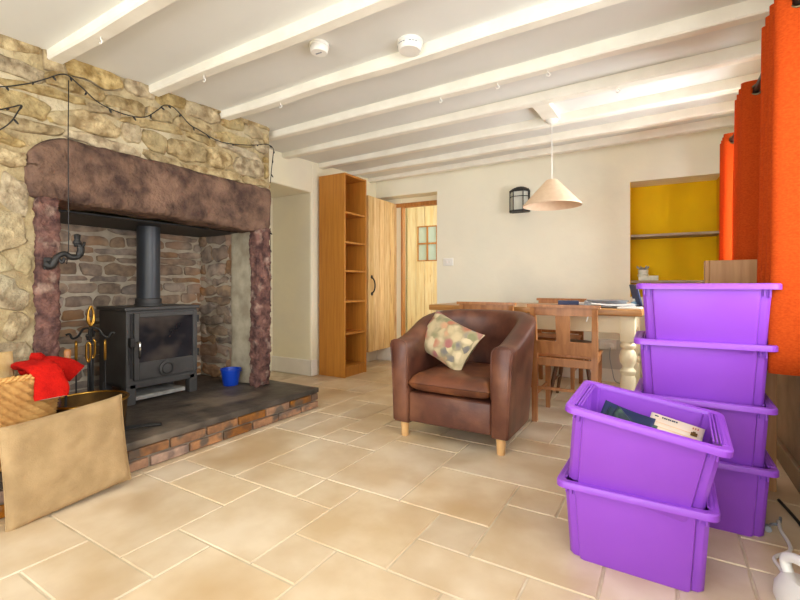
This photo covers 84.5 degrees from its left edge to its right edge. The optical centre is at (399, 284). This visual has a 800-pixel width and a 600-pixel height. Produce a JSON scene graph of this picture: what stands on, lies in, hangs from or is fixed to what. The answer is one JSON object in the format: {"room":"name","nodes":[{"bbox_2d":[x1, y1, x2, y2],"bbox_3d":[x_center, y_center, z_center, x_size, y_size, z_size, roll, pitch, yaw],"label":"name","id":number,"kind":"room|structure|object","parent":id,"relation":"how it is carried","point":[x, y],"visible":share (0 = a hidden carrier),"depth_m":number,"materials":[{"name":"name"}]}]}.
{"room":"traditional dwelling","nodes":[
{"label":"traditional dwelling","id":0,"kind":"room"},
{"bbox_2d":[0,34,270,376],"bbox_3d":[-2.474,-0.205,1.861,0.940,2.440,4.230,0,0,31],"label":"wall","id":1,"kind":"structure","parent":0,"point":[166,137],"depth_m":2.28,"materials":[{"name":"stone"}]},
{"bbox_2d":[0,104,22,129],"bbox_3d":[-1.821,-0.744,1.976,0.019,0.203,0.206,0,0,31],"label":"string lights","id":2,"kind":"object","parent":1,"relation":"attached to","point":[20,105],"visible":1,"depth_m":2.04},
{"bbox_2d":[32,196,61,406],"bbox_3d":[-1.831,0.166,2.232,0.269,1.218,0.132,0,0,31],"label":"stone pillar","id":3,"kind":"structure","parent":1,"relation":"attached to","point":[46,220],"depth_m":2.16,"materials":[{"name":"brown stone"}]},
{"bbox_2d":[24,138,270,232],"bbox_3d":[-1.488,-0.576,2.817,0.281,0.360,1.534,0,0,31],"label":"stone lintel","id":4,"kind":"object","parent":3,"relation":"on","point":[105,180],"visible":0.92,"depth_m":2.56,"materials":[{"name":"red stone"}]},
{"bbox_2d":[43,234,85,269],"bbox_3d":[-1.672,-0.168,2.197,0.045,0.185,0.178,0,0,43],"label":"iron bracket","id":5,"kind":"object","parent":1,"relation":"attached to","point":[49,263],"visible":1,"depth_m":2.19,"materials":[{"name":"black metal"}]},
{"bbox_2d":[72,234,81,243],"bbox_3d":[-1.640,-0.233,2.235,0.040,0.055,0.039,0,0,31],"label":"candle cup","id":6,"kind":"object","parent":5,"relation":"on","point":[77,237],"depth_m":2.22,"materials":[{"name":"black metal"}]},
{"bbox_2d":[0,73,274,263],"bbox_3d":[-1.454,-0.600,2.665,0.103,0.991,1.862,0,0,31],"label":"string lights","id":7,"kind":"object","parent":1,"relation":"attached to","point":[53,76],"depth_m":2.27},
{"bbox_2d":[248,228,271,387],"bbox_3d":[-1.065,0.165,3.358,0.122,1.214,0.166,0,0,31],"label":"stone pillar","id":8,"kind":"structure","parent":1,"relation":"attached to","point":[259,247],"depth_m":3.31,"materials":[{"name":"brown stone"}]},
{"bbox_2d":[58,223,231,393],"bbox_3d":[-1.837,0.165,3.111,0.880,1.500,1.570,0,0,31],"label":"wall","id":9,"kind":"structure","parent":0,"point":[193,270],"depth_m":3.29,"materials":[{"name":"stone"}]},
{"bbox_2d":[58,209,233,237],"bbox_3d":[-1.834,-0.413,3.068,0.570,0.012,1.360,0,0,31],"label":"lintel","id":10,"kind":"object","parent":9,"relation":"in","point":[75,218],"visible":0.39,"depth_m":2.96,"materials":[{"name":"black metal"}]},
{"bbox_2d":[269,149,375,374],"bbox_3d":[-1.152,-0.205,4.818,0.850,2.440,2.660,0,0,31],"label":"wall","id":11,"kind":"structure","parent":0,"point":[294,213],"depth_m":4.51,"materials":[{"name":"paint"}]},
{"bbox_2d":[272,356,316,375],"bbox_3d":[-1.105,0.835,4.586,0.570,0.160,0.088,0,0,31],"label":"baseboard","id":12,"kind":"structure","parent":11,"relation":"attached to","point":[280,364],"depth_m":4.52,"materials":[{"name":"white paint"}]},
{"bbox_2d":[366,350,376,361],"bbox_3d":[-0.467,0.840,5.114,0.018,0.150,0.675,0,0,31],"label":"baseboard","id":13,"kind":"structure","parent":11,"relation":"attached to","point":[370,356],"depth_m":5.30,"materials":[{"name":"white paint"}]},
{"bbox_2d":[0,0,764,177],"bbox_3d":[-0.337,-1.299,2.539,5.200,0.548,8.400,0,0,31],"label":"ceiling","id":14,"kind":"structure","parent":0,"point":[184,34],"depth_m":2.37,"materials":[{"name":"paint"}]},
{"bbox_2d":[47,0,176,63],"bbox_3d":[-0.402,-1.171,1.433,3.271,0.165,0.078,0,0,30],"label":"ceiling beam","id":15,"kind":"structure","parent":14,"relation":"attached to","point":[124,15],"depth_m":1.94,"materials":[{"name":"paint"}]},
{"bbox_2d":[149,0,406,96],"bbox_3d":[-0.143,-1.189,1.863,3.271,0.165,0.074,0,0,30],"label":"ceiling beam","id":16,"kind":"structure","parent":14,"relation":"attached to","point":[344,12],"depth_m":2.09,"materials":[{"name":"paint"}]},
{"bbox_2d":[309,39,328,56],"bbox_3d":[-0.407,-1.192,2.219,0.100,0.049,0.100,0,0,-36],"label":"smoke detector","id":17,"kind":"object","parent":14,"relation":"attached to","point":[318,47],"visible":1,"depth_m":2.19,"materials":[{"name":"white plastic"}]},
{"bbox_2d":[397,34,422,56],"bbox_3d":[0.051,-1.206,2.223,0.132,0.054,0.132,0,0,-36],"label":"smoke detector","id":18,"kind":"object","parent":14,"relation":"attached to","point":[409,45],"visible":1,"depth_m":2.19,"materials":[{"name":"white plastic"}]},
{"bbox_2d":[219,0,627,119],"bbox_3d":[0.114,-1.206,2.290,3.271,0.164,0.080,0,0,30],"label":"ceiling beam","id":19,"kind":"structure","parent":14,"relation":"attached to","point":[551,11],"depth_m":2.21,"materials":[{"name":"paint"}]},
{"bbox_2d":[269,0,773,141],"bbox_3d":[0.218,-1.229,2.810,3.631,0.154,0.079,0,0,30],"label":"ceiling beam","id":20,"kind":"structure","parent":14,"relation":"attached to","point":[747,11],"depth_m":2.39,"materials":[{"name":"paint"}]},
{"bbox_2d":[282,40,760,158],"bbox_3d":[0.466,-1.251,3.221,3.631,0.143,0.078,0,0,30],"label":"ceiling beam","id":21,"kind":"structure","parent":14,"relation":"attached to","point":[751,51],"depth_m":2.81,"materials":[{"name":"paint"}]},
{"bbox_2d":[319,72,760,168],"bbox_3d":[0.724,-1.270,3.649,3.631,0.140,0.077,0,0,30],"label":"ceiling beam","id":22,"kind":"structure","parent":14,"relation":"attached to","point":[731,85],"depth_m":3.25,"materials":[{"name":"paint"}]},
{"bbox_2d":[347,99,736,175],"bbox_3d":[0.967,-1.287,4.051,3.631,0.139,0.078,0,0,30],"label":"ceiling beam","id":23,"kind":"structure","parent":14,"relation":"attached to","point":[727,107],"depth_m":3.70,"materials":[{"name":"paint"}]},
{"bbox_2d":[533,103,559,121],"bbox_3d":[1.048,-1.270,3.160,0.110,0.076,0.455,0,0,31],"label":"board","id":24,"kind":"object","parent":14,"relation":"attached to","point":[547,111],"visible":0.64,"depth_m":3.16,"materials":[{"name":"paint"}]},
{"bbox_2d":[523,118,581,210],"bbox_3d":[1.147,-0.922,3.325,0.424,0.650,0.424,0,0,31],"label":"pendant lamp","id":25,"kind":"object","parent":24,"relation":"hanging from","point":[552,195],"visible":1,"depth_m":3.27,"materials":[{"name":"white plastic"}]},
{"bbox_2d":[368,115,733,182],"bbox_3d":[1.179,-1.301,4.403,3.631,0.139,0.080,0,0,30],"label":"ceiling beam","id":26,"kind":"structure","parent":14,"relation":"attached to","point":[723,122],"depth_m":4.06,"materials":[{"name":"paint"}]},
{"bbox_2d":[0,359,799,599],"bbox_3d":[-0.673,0.975,1.982,5.200,0.121,7.300,0,0,31],"label":"floor","id":27,"kind":"structure","parent":0,"point":[330,500],"depth_m":1.66,"materials":[{"name":"tile"}]},
{"bbox_2d":[0,394,131,531],"bbox_3d":[-1.388,0.719,1.851,0.125,0.416,0.464,0,0,29],"label":"board","id":28,"kind":"object","parent":27,"relation":"on","point":[51,463],"visible":1,"depth_m":1.79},
{"bbox_2d":[0,374,318,518],"bbox_3d":[-2.027,0.839,2.094,1.210,0.153,3.513,0,0,31],"label":"hearth","id":29,"kind":"object","parent":27,"relation":"on","point":[213,413],"visible":0.58,"depth_m":2.69,"materials":[{"name":"stone"}]},
{"bbox_2d":[0,374,58,471],"bbox_3d":[-1.802,0.568,1.852,0.460,0.394,0.560,0,0,31],"label":"wicker basket","id":30,"kind":"object","parent":29,"relation":"on","point":[17,403],"visible":0.3,"depth_m":1.83,"materials":[{"name":"beige wicker"}]},
{"bbox_2d":[0,351,13,377],"bbox_3d":[-1.741,0.426,1.904,0.095,0.265,0.113,0,0,4],"label":"log","id":31,"kind":"object","parent":30,"relation":"in","point":[6,358],"visible":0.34,"depth_m":1.91,"materials":[{"name":"brown wood"}]},
{"bbox_2d":[10,359,69,400],"bbox_3d":[-1.557,0.407,1.903,0.264,0.163,0.111,0,0,18],"label":"glove","id":32,"kind":"object","parent":30,"relation":"on","point":[50,381],"visible":1,"depth_m":1.87,"materials":[{"name":"red fabric"}]},
{"bbox_2d":[18,353,83,381],"bbox_3d":[-1.603,0.379,2.029,0.244,0.144,0.064,0,0,-34],"label":"glove","id":33,"kind":"object","parent":30,"relation":"on","point":[70,367],"visible":0.51,"depth_m":2.04,"materials":[{"name":"red fabric"}]},
{"bbox_2d":[65,305,114,390],"bbox_3d":[-1.760,0.441,2.504,0.172,0.649,0.172,0,0,19],"label":"iron stand","id":34,"kind":"object","parent":29,"relation":"on","point":[91,333],"visible":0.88,"depth_m":2.50,"materials":[{"name":"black metal"}]},
{"bbox_2d":[74,341,77,392],"bbox_3d":[-1.821,0.522,2.474,0.070,0.416,0.070,0,0,31],"label":"shovel","id":35,"kind":"object","parent":34,"relation":"hanging from","point":[76,342],"visible":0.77,"depth_m":2.47,"materials":[{"name":"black metal"}]},
{"bbox_2d":[85,342,91,391],"bbox_3d":[-1.730,0.524,2.442,0.060,0.421,0.060,0,0,31],"label":"brush","id":36,"kind":"object","parent":34,"relation":"hanging from","point":[87,343],"visible":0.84,"depth_m":2.44,"materials":[{"name":"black metal"}]},
{"bbox_2d":[92,339,95,390],"bbox_3d":[-1.789,0.514,2.565,0.030,0.401,0.013,0,0,-29],"label":"tongs","id":37,"kind":"object","parent":34,"relation":"hanging from","point":[93,340],"visible":0.7,"depth_m":2.56,"materials":[{"name":"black metal"}]},
{"bbox_2d":[104,339,106,389],"bbox_3d":[-1.698,0.514,2.533,0.014,0.401,0.030,0,0,-30],"label":"poker","id":38,"kind":"object","parent":34,"relation":"hanging from","point":[105,341],"visible":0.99,"depth_m":2.53,"materials":[{"name":"black metal"}]},
{"bbox_2d":[56,390,129,427],"bbox_3d":[-1.559,0.666,2.208,0.349,0.198,0.349,0,0,31],"label":"bucket","id":39,"kind":"object","parent":29,"relation":"on","point":[75,400],"visible":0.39,"depth_m":2.31,"materials":[{"name":"gold metal"}]},
{"bbox_2d":[64,349,70,406],"bbox_3d":[-1.643,0.537,2.177,0.074,0.436,0.042,0,0,34],"label":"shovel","id":40,"kind":"object","parent":39,"relation":"in","point":[67,353],"visible":0.32,"depth_m":2.18,"materials":[{"name":"brown metal"}]},
{"bbox_2d":[124,423,161,429],"bbox_3d":[-1.428,0.751,2.325,0.297,0.021,0.048,0,0,-29],"label":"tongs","id":41,"kind":"object","parent":29,"relation":"on","point":[146,424],"visible":0.48,"depth_m":2.35,"materials":[{"name":"black metal"}]},
{"bbox_2d":[96,221,199,405],"bbox_3d":[-1.720,0.115,3.052,0.413,1.300,0.516,0,0,31],"label":"wood stove","id":42,"kind":"object","parent":29,"relation":"on","point":[153,345],"visible":0.94,"depth_m":2.95,"materials":[{"name":"metal"}]},
{"bbox_2d":[220,367,241,385],"bbox_3d":[-1.295,0.702,3.371,0.164,0.126,0.159,0,0,31],"label":"pail","id":43,"kind":"object","parent":29,"relation":"on","point":[230,375],"visible":1,"depth_m":3.32,"materials":[{"name":"blue plastic"}]},
{"bbox_2d":[231,232,250,382],"bbox_3d":[-1.187,0.168,3.472,0.309,1.197,0.133,0,0,31],"label":"pier","id":44,"kind":"object","parent":29,"relation":"on","point":[240,266],"visible":0.48,"depth_m":3.43,"materials":[{"name":"beige stone"}]},
{"bbox_2d":[319,172,365,377],"bbox_3d":[-0.589,-0.095,4.560,0.330,2.020,0.370,0,0,31],"label":"bookcase","id":45,"kind":"object","parent":27,"relation":"on","point":[342,196],"visible":1,"depth_m":4.46,"materials":[{"name":"brown wood"}]},
{"bbox_2d":[390,309,535,455],"bbox_3d":[0.453,0.543,2.804,0.783,0.744,0.740,0,0,31],"label":"armchair","id":46,"kind":"object","parent":27,"relation":"on","point":[490,395],"visible":0.91,"depth_m":2.56,"materials":[{"name":"brown leather"}]},
{"bbox_2d":[408,362,489,398],"bbox_3d":[0.412,0.572,2.735,0.504,0.133,0.580,0,0,31],"label":"seat cushion","id":47,"kind":"object","parent":46,"relation":"on","point":[433,380],"depth_m":2.55,"materials":[{"name":"brown leather"}]},
{"bbox_2d":[424,310,484,369],"bbox_3d":[0.301,0.355,2.797,0.195,0.377,0.492,0,0,-43],"label":"floral cushion","id":48,"kind":"object","parent":46,"relation":"on","point":[448,341],"visible":0.94,"depth_m":2.71,"materials":[{"name":"multicoloured fabric"}]},
{"bbox_2d":[457,301,515,310],"bbox_3d":[0.742,0.521,3.483,0.450,0.788,0.469,0,0,29],"label":"dining chair","id":49,"kind":"object","parent":27,"relation":"on","point":[509,306],"visible":0.1,"depth_m":3.28,"materials":[{"name":"wood"}]},
{"bbox_2d":[429,302,643,390],"bbox_3d":[1.123,0.540,3.643,1.580,0.750,0.790,0,0,31],"label":"dining table","id":50,"kind":"object","parent":27,"relation":"on","point":[626,322],"visible":0.36,"depth_m":3.03,"materials":[{"name":"brown wood"}]},
{"bbox_2d":[558,300,578,304],"bbox_3d":[1.415,0.147,3.701,0.161,0.034,0.121,0,0,19],"label":"book","id":51,"kind":"object","parent":50,"relation":"on","point":[560,302],"visible":1,"depth_m":3.65,"materials":[{"name":"paper"}]},
{"bbox_2d":[585,300,626,304],"bbox_3d":[1.655,0.147,3.557,0.301,0.034,0.221,0,0,23],"label":"folder","id":52,"kind":"object","parent":50,"relation":"on","point":[586,301],"visible":0.44,"depth_m":3.47,"materials":[{"name":"paper"}]},
{"bbox_2d":[587,300,628,301],"bbox_3d":[1.667,0.125,3.538,0.270,0.008,0.200,0,0,13],"label":"magazine","id":53,"kind":"object","parent":52,"relation":"on","point":[587,300],"visible":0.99,"depth_m":3.44,"materials":[{"name":"grey paper"}]},
{"bbox_2d":[590,303,634,307],"bbox_3d":[1.564,0.148,3.220,0.357,0.028,0.291,0,0,31],"label":"paper stack","id":54,"kind":"object","parent":50,"relation":"on","point":[599,304],"visible":0.72,"depth_m":3.18,"materials":[{"name":"white paper"}]},
{"bbox_2d":[617,306,642,308],"bbox_3d":[1.587,0.157,3.037,0.150,0.014,0.110,0,0,35],"label":"keyboard","id":55,"kind":"object","parent":50,"relation":"on","point":[619,307],"visible":1,"depth_m":3.00,"materials":[{"name":"white plastic"}]},
{"bbox_2d":[629,284,643,307],"bbox_3d":[1.741,0.080,3.260,0.090,0.168,0.140,0,0,9],"label":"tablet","id":56,"kind":"object","parent":50,"relation":"on","point":[635,293],"visible":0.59,"depth_m":3.23,"materials":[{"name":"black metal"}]},
{"bbox_2d":[531,298,586,389],"bbox_3d":[1.435,0.521,4.033,0.450,0.788,0.469,0,0,31],"label":"dining chair","id":57,"kind":"object","parent":27,"relation":"on","point":[551,336],"visible":0.21,"depth_m":4.08,"materials":[{"name":"wood"}]},
{"bbox_2d":[527,304,602,421],"bbox_3d":[1.156,0.521,3.029,0.450,0.788,0.469,0,0,30],"label":"dining chair","id":58,"kind":"object","parent":27,"relation":"on","point":[562,347],"visible":0.9,"depth_m":2.87,"materials":[{"name":"wood"}]},
{"bbox_2d":[551,339,591,395],"bbox_3d":[1.391,0.683,3.506,0.354,0.466,0.354,0,0,31],"label":"chair","id":59,"kind":"object","parent":27,"relation":"on","point":[554,377],"visible":0.13,"depth_m":3.46,"materials":[{"name":"brown wood"}]},
{"bbox_2d":[557,457,719,591],"bbox_3d":[0.810,0.783,1.514,0.452,0.264,0.374,0,0,32],"label":"storage box","id":60,"kind":"object","parent":27,"relation":"on","point":[608,528],"visible":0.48,"depth_m":1.37,"materials":[{"name":"purple plastic"}]},
{"bbox_2d":[565,380,733,522],"bbox_3d":[0.823,0.542,1.475,0.451,0.333,0.375,0,0,32],"label":"storage box","id":61,"kind":"object","parent":60,"relation":"on","point":[607,452],"visible":1,"depth_m":1.37,"materials":[{"name":"purple plastic"}]},
{"bbox_2d":[611,406,630,421],"bbox_3d":[0.747,0.520,1.522,0.068,0.189,0.182,0,0,1],"label":"magazine","id":62,"kind":"object","parent":61,"relation":"in","point":[618,413],"visible":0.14,"depth_m":1.53,"materials":[{"name":"green paper"}]},
{"bbox_2d":[600,400,655,427],"bbox_3d":[0.791,0.518,1.568,0.106,0.181,0.198,0,0,-45],"label":"magazine","id":63,"kind":"object","parent":61,"relation":"in","point":[638,418],"visible":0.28,"depth_m":1.57,"materials":[{"name":"blue paper"}]},
{"bbox_2d":[606,406,657,428],"bbox_3d":[0.786,0.530,1.546,0.123,0.171,0.189,0,0,-45],"label":"magazine","id":64,"kind":"object","parent":61,"relation":"in","point":[611,410],"visible":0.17,"depth_m":1.61,"materials":[{"name":"blue paper"}]},
{"bbox_2d":[650,412,704,440],"bbox_3d":[0.901,0.530,1.467,0.185,0.154,0.156,0,0,-42],"label":"leaflet","id":65,"kind":"object","parent":61,"relation":"in","point":[664,423],"visible":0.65,"depth_m":1.50,"materials":[{"name":"white paper"}]},
{"bbox_2d":[704,259,776,491],"bbox_3d":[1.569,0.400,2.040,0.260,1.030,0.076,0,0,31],"label":"base cabinet","id":66,"kind":"object","parent":27,"relation":"on","point":[715,271],"visible":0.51,"depth_m":1.99,"materials":[{"name":"brown wood"}]},
{"bbox_2d":[709,449,778,536],"bbox_3d":[1.224,0.783,1.801,0.452,0.264,0.374,0,0,31],"label":"storage box","id":67,"kind":"object","parent":27,"relation":"on","point":[741,490],"visible":0.32,"depth_m":1.60,"materials":[{"name":"purple plastic"}]},
{"bbox_2d":[634,377,777,467],"bbox_3d":[1.224,0.564,1.801,0.452,0.264,0.374,0,0,33],"label":"storage box","id":68,"kind":"object","parent":67,"relation":"on","point":[747,425],"visible":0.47,"depth_m":1.60,"materials":[{"name":"purple plastic"}]},
{"bbox_2d":[634,331,777,406],"bbox_3d":[1.220,0.344,1.804,0.452,0.264,0.374,0,0,30],"label":"storage box","id":69,"kind":"object","parent":68,"relation":"on","point":[710,371],"visible":0.67,"depth_m":1.66,"materials":[{"name":"purple plastic"}]},
{"bbox_2d":[636,283,781,354],"bbox_3d":[1.224,0.125,1.790,0.452,0.264,0.374,0,0,31],"label":"storage box","id":70,"kind":"object","parent":69,"relation":"on","point":[737,313],"visible":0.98,"depth_m":1.64,"materials":[{"name":"purple plastic"}]},
{"bbox_2d":[765,516,781,532],"bbox_3d":[1.420,0.902,1.672,0.166,0.023,0.030,0,0,-35],"label":"connector","id":71,"kind":"object","parent":27,"relation":"on","point":[768,528],"visible":0.96,"depth_m":1.64,"materials":[{"name":"white plastic"}]},
{"bbox_2d":[772,520,792,571],"bbox_3d":[1.299,0.897,1.494,0.058,0.036,0.504,0,0,39],"label":"cable","id":72,"kind":"object","parent":27,"relation":"on","point":[775,557],"visible":0.67,"depth_m":1.51,"materials":[{"name":"white plastic"}]},
{"bbox_2d":[773,552,799,599],"bbox_3d":[1.130,0.840,1.176,0.110,0.150,0.292,0,0,1],"label":"kettle","id":73,"kind":"object","parent":27,"relation":"on","point":[786,585],"visible":1,"depth_m":1.26,"materials":[{"name":"white plastic"}]},
{"bbox_2d":[777,499,799,525],"bbox_3d":[1.445,0.909,1.535,0.024,0.012,0.723,0,0,27],"label":"cable","id":74,"kind":"object","parent":27,"relation":"on","point":[787,509],"visible":1,"depth_m":1.76,"materials":[{"name":"black plastic"}]},
{"bbox_2d":[405,208,406,332],"bbox_3d":[0.638,-0.205,5.898,2.200,2.440,1.040,0,0,31],"label":"wall","id":75,"kind":"structure","parent":0,"point":[405,208],"depth_m":6.48,"materials":[{"name":"paint"}]},
{"bbox_2d":[407,205,436,330],"bbox_3d":[0.483,-0.205,6.223,0.834,1.930,0.046,0,0,28],"label":"door","id":76,"kind":"structure","parent":75,"relation":"in","point":[421,221],"depth_m":6.31,"materials":[{"name":"brown wood"}]},
{"bbox_2d":[376,127,733,370],"bbox_3d":[1.482,-0.205,4.702,4.300,2.440,0.420,0,0,28],"label":"wall","id":77,"kind":"structure","parent":0,"point":[583,251],"depth_m":4.32,"materials":[{"name":"paint"}]},
{"bbox_2d":[366,195,396,351],"bbox_3d":[-0.193,-0.125,5.235,0.110,1.760,0.710,0,0,27],"label":"door","id":78,"kind":"structure","parent":77,"relation":"in","point":[381,215],"depth_m":5.14,"materials":[{"name":"brown wood"}]},
{"bbox_2d":[377,347,390,360],"bbox_3d":[0.073,0.834,5.227,0.810,0.162,0.046,0,0,28],"label":"baseboard","id":79,"kind":"structure","parent":77,"relation":"attached to","point":[382,354],"depth_m":5.34,"materials":[{"name":"white paint"}]},
{"bbox_2d":[384,195,436,337],"bbox_3d":[0.175,-0.305,5.437,0.900,2.240,0.120,0,0,28],"label":"doorway","id":80,"kind":"structure","parent":77,"relation":"in","point":[434,197],"depth_m":5.46,"materials":[{"name":"paint"}]},
{"bbox_2d":[396,200,436,335],"bbox_3d":[0.182,-0.130,5.399,0.850,1.770,0.080,0,0,28],"label":"door frame","id":81,"kind":"structure","parent":77,"relation":"attached to","point":[402,206],"depth_m":5.44,"materials":[{"name":"brown wood"}]},
{"bbox_2d":[443,258,452,265],"bbox_3d":[0.542,-0.260,4.959,0.120,0.085,0.015,0,0,28],"label":"light switch","id":82,"kind":"object","parent":77,"relation":"attached to","point":[446,261],"visible":1,"depth_m":4.96,"materials":[{"name":"white plastic"}]},
{"bbox_2d":[509,186,529,213],"bbox_3d":[1.229,-0.886,4.536,0.201,0.272,0.111,0,0,28],"label":"wall lantern","id":83,"kind":"object","parent":77,"relation":"attached to","point":[520,195],"visible":0.94,"depth_m":4.50,"materials":[{"name":"black metal"}]},
{"bbox_2d":[538,365,642,381],"bbox_3d":[1.632,0.855,4.377,2.730,0.120,0.020,0,0,28],"label":"baseboard","id":84,"kind":"structure","parent":77,"relation":"attached to","point":[607,375],"depth_m":4.20,"materials":[{"name":"white paint"}]},
{"bbox_2d":[598,339,621,369],"bbox_3d":[1.978,0.655,4.186,0.260,0.280,0.020,0,0,28],"label":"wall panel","id":85,"kind":"object","parent":77,"relation":"attached to","point":[614,354],"visible":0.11,"depth_m":4.16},
{"bbox_2d":[599,340,615,349],"bbox_3d":[1.970,0.565,4.171,0.147,0.088,0.015,0,0,28],"label":"wall socket","id":86,"kind":"object","parent":85,"relation":"attached to","point":[603,344],"visible":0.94,"depth_m":4.17,"materials":[{"name":"white plastic"}]},
{"label":"plug","id":87,"kind":"object","parent":86,"relation":"attached to","visible":0},
{"bbox_2d":[609,348,619,383],"bbox_3d":[2.030,0.750,4.082,0.156,0.332,0.037,0,0,34],"label":"power cable","id":88,"kind":"object","parent":87,"relation":"attached to","point":[610,348],"visible":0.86,"depth_m":4.11,"materials":[{"name":"black plastic"}]},
{"bbox_2d":[631,280,703,282],"bbox_3d":[2.529,-0.031,4.075,0.695,0.022,0.265,0,0,28],"label":"shelf","id":89,"kind":"object","parent":77,"relation":"attached to","point":[635,281],"visible":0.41,"depth_m":3.98,"materials":[{"name":"brown wood"}]},
{"bbox_2d":[636,266,648,278],"bbox_3d":[2.292,-0.113,4.153,0.100,0.142,0.109,0,0,-3],"label":"glazed pot","id":90,"kind":"object","parent":89,"relation":"on","point":[642,271],"visible":0.79,"depth_m":4.12,"materials":[{"name":"beige ceramic"}]},
{"bbox_2d":[639,276,648,279],"bbox_3d":[2.268,-0.061,4.093,0.085,0.038,0.030,0,0,28],"label":"tin","id":91,"kind":"object","parent":89,"relation":"on","point":[640,277],"visible":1,"depth_m":4.08,"materials":[{"name":"beige metal"}]},
{"bbox_2d":[649,276,657,279],"bbox_3d":[2.360,-0.065,4.095,0.075,0.045,0.060,0,0,28],"label":"box","id":92,"kind":"object","parent":89,"relation":"on","point":[650,277],"visible":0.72,"depth_m":4.07,"materials":[{"name":"beige cardboard"}]},
{"bbox_2d":[631,231,718,239],"bbox_3d":[2.529,-0.458,4.075,0.695,0.022,0.265,0,0,28],"label":"shelf","id":93,"kind":"object","parent":77,"relation":"attached to","point":[704,233],"visible":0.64,"depth_m":4.00,"materials":[{"name":"wood"}]},
{"bbox_3d":[1.314,-0.205,0.842,0.320,2.440,7.200,0,0,31],"label":"wall","id":94,"kind":"structure","parent":0,"visible":0},
{"bbox_2d":[730,0,799,141],"bbox_3d":[1.687,-0.980,1.914,0.148,0.080,3.620,0,0,31],"label":"pole","id":95,"kind":"object","parent":94,"relation":"attached to","point":[757,87],"visible":0.02,"depth_m":2.16,"materials":[{"name":"black metal"}]},
{"bbox_2d":[719,132,733,259],"bbox_3d":[2.342,-0.363,3.117,0.135,1.357,0.324,0,0,31],"label":"curtain","id":96,"kind":"object","parent":95,"relation":"hanging from","point":[726,146],"visible":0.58,"depth_m":3.02,"materials":[{"name":"fabric"}]},
{"bbox_2d":[732,79,760,259],"bbox_3d":[1.877,-0.362,2.349,0.159,1.356,0.326,0,0,31],"label":"curtain","id":97,"kind":"object","parent":95,"relation":"hanging from","point":[746,162],"visible":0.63,"depth_m":2.25,"materials":[{"name":"fabric"}]},
{"bbox_2d":[757,0,799,375],"bbox_3d":[1.443,-0.362,1.629,0.163,1.358,0.282,0,0,31],"label":"curtain","id":98,"kind":"object","parent":95,"relation":"hanging from","point":[778,257],"visible":0.95,"depth_m":1.55,"materials":[{"name":"fabric"}]},
{"bbox_2d":[777,374,799,465],"bbox_3d":[1.383,0.565,1.268,0.022,0.500,5.600,0,0,31],"label":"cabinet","id":99,"kind":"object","parent":94,"relation":"attached to","point":[788,386],"depth_m":2.15,"materials":[{"name":"brown wood"}]},
{"bbox_2d":[777,436,799,493],"bbox_3d":[1.373,0.865,1.274,0.035,0.100,5.600,0,0,31],"label":"baseboard","id":100,"kind":"structure","parent":94,"relation":"attached to","point":[789,464],"depth_m":2.09,"materials":[{"name":"brown wood"}]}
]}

